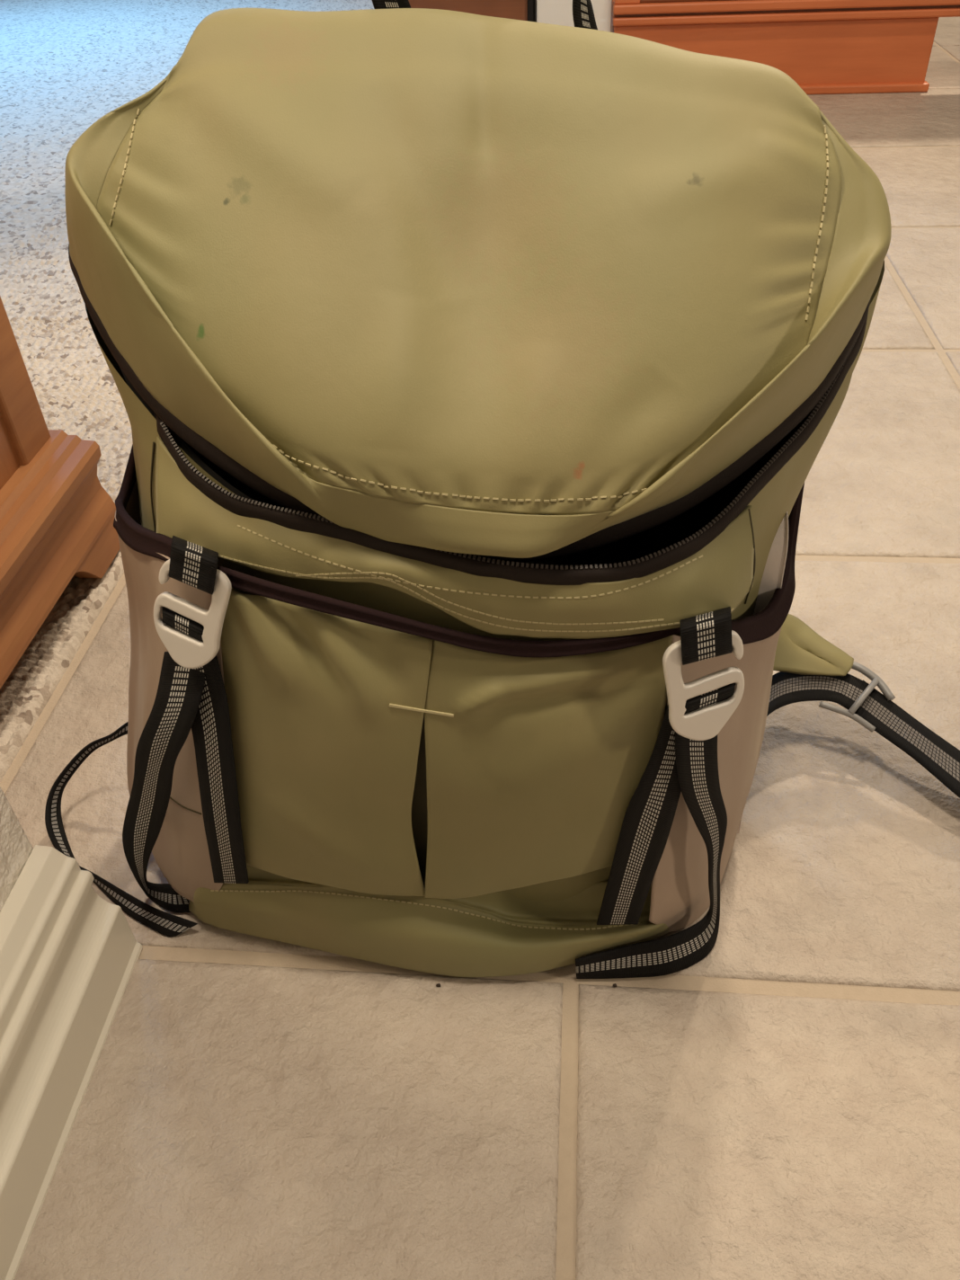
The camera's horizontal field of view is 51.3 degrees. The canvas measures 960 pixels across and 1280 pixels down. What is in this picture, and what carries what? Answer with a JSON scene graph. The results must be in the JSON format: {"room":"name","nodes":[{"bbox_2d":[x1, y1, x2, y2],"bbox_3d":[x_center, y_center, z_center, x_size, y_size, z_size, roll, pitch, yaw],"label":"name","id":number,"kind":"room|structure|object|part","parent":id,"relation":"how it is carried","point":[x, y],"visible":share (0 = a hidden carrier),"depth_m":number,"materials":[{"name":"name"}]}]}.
{"room":"kitchen","nodes":[
{"label":"kitchen","id":0,"kind":"room"},
{"bbox_2d":[0,786,33,911],"bbox_3d":[-0.436,0.165,-0.278,0.178,1.300,1.404,2,41,5],"label":"wall","id":1,"kind":"structure","parent":0,"point":[15,847],"depth_m":0.57,"materials":[{"name":"white paint"}]},
{"bbox_2d":[0,844,142,1279],"bbox_3d":[-0.304,0.618,0.107,0.039,0.106,1.394,2,41,5],"label":"baseboard","id":2,"kind":"structure","parent":1,"relation":"attached to","point":[69,955],"depth_m":0.56,"materials":[{"name":"beige paint"}]},
{"bbox_2d":[0,17,959,1279],"bbox_3d":[1.608,-1.104,2.108,3.646,0.050,7.000,2,41,5],"label":"floor","id":3,"kind":"structure","parent":0,"point":[783,1103],"depth_m":0.60,"materials":[{"name":"beige tile"}]},
{"bbox_2d":[0,0,373,782],"bbox_3d":[-2.016,-1.688,2.954,3.754,0.015,5.580,2,41,5],"label":"carpet","id":4,"kind":"object","parent":3,"relation":"on","point":[66,65],"visible":0.18,"depth_m":1.88,"materials":[{"name":"beige carpet"}]},
{"bbox_2d":[0,296,120,689],"bbox_3d":[-0.637,-0.269,0.573,0.501,0.838,0.478,2,41,5],"label":"base cabinet","id":5,"kind":"object","parent":4,"relation":"on","point":[57,516],"visible":0.99,"depth_m":0.86,"materials":[{"name":"brown wood"}]},
{"bbox_3d":[-0.624,-0.012,0.795,0.501,0.086,0.478,2,41,5],"label":"moulding","id":6,"kind":"part","parent":5,"relation":"part of","materials":[{"name":"brown wood"}]},
{"bbox_2d":[408,0,536,22],"bbox_3d":[-0.045,-1.655,2.375,0.364,0.538,0.480,2,41,5],"label":"base cabinet","id":7,"kind":"object","parent":3,"relation":"on","point":[522,10],"visible":0.02,"depth_m":2.26,"materials":[{"name":"brown wood"}]},
{"bbox_2d":[44,0,959,978],"bbox_3d":[0.048,-0.063,0.555,0.725,0.550,0.292,-8,41,-6],"label":"backpack","id":8,"kind":"object","parent":3,"relation":"on","point":[478,378],"visible":1,"depth_m":0.44,"materials":[{"name":"green fabric"}]},
{"bbox_3d":[-0.086,0.072,0.533,0.137,0.238,0.027,3,41,7],"label":"pocket panel","id":9,"kind":"part","parent":8,"relation":"part of","materials":[{"name":"green fabric"}]},
{"bbox_3d":[-0.035,0.151,0.635,0.329,0.097,0.088,2,41,5],"label":"panel","id":10,"kind":"part","parent":8,"relation":"part of","materials":[{"name":"green fabric"}]},
{"bbox_3d":[-0.006,-0.182,0.445,0.334,0.158,0.214,2,41,5],"label":"lid","id":11,"kind":"part","parent":8,"relation":"part of","materials":[{"name":"green fabric"}]},
{"bbox_3d":[0.009,-0.296,0.480,0.121,0.096,0.015,2,41,5],"label":"grab handle","id":12,"kind":"part","parent":8,"relation":"part of","materials":[{"name":"black fabric"}]},
{"bbox_3d":[0.028,0.083,0.529,0.131,0.217,0.033,-1,41,2],"label":"pocket panel","id":13,"kind":"part","parent":8,"relation":"part of","materials":[{"name":"green fabric"}]},
{"bbox_2d":[737,511,788,834],"bbox_3d":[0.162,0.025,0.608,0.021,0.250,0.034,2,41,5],"label":"water bottle","id":14,"kind":"object","parent":8,"relation":"in","point":[773,573],"visible":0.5,"depth_m":0.53,"materials":[{"name":"white plastic"}]},
{"bbox_3d":[0.271,0.056,0.737,0.042,0.014,0.006,17,45,21],"label":"rail","id":15,"kind":"part","parent":8,"relation":"part of","materials":[{"name":"grey plastic"}]},
{"bbox_3d":[0.296,0.030,0.757,0.010,0.016,0.042,-30,48,-28],"label":"rail","id":16,"kind":"part","parent":8,"relation":"part of","materials":[{"name":"grey plastic"}]},
{"bbox_2d":[610,0,959,94],"bbox_3d":[0.935,-1.628,2.296,1.248,0.550,0.566,2,41,5],"label":"base cabinet","id":17,"kind":"object","parent":3,"relation":"on","point":[826,47],"visible":0.75,"depth_m":2.22,"materials":[{"name":"brown wood"}]},
{"bbox_3d":[0.918,-1.374,2.188,1.248,0.016,0.064,2,41,5],"label":"moulding","id":18,"kind":"part","parent":17,"relation":"part of","materials":[{"name":"red wood"}]},
{"bbox_3d":[0.917,-1.391,2.172,1.248,0.019,0.066,2,41,5],"label":"moulding","id":19,"kind":"part","parent":17,"relation":"part of","materials":[{"name":"red wood"}]},
{"bbox_2d":[536,0,612,32],"bbox_3d":[0.197,-1.809,1.974,0.167,1.300,0.120,2,41,5],"label":"wall","id":20,"kind":"structure","parent":0,"point":[552,12],"depth_m":2.24,"materials":[{"name":"white paint"}]}
]}

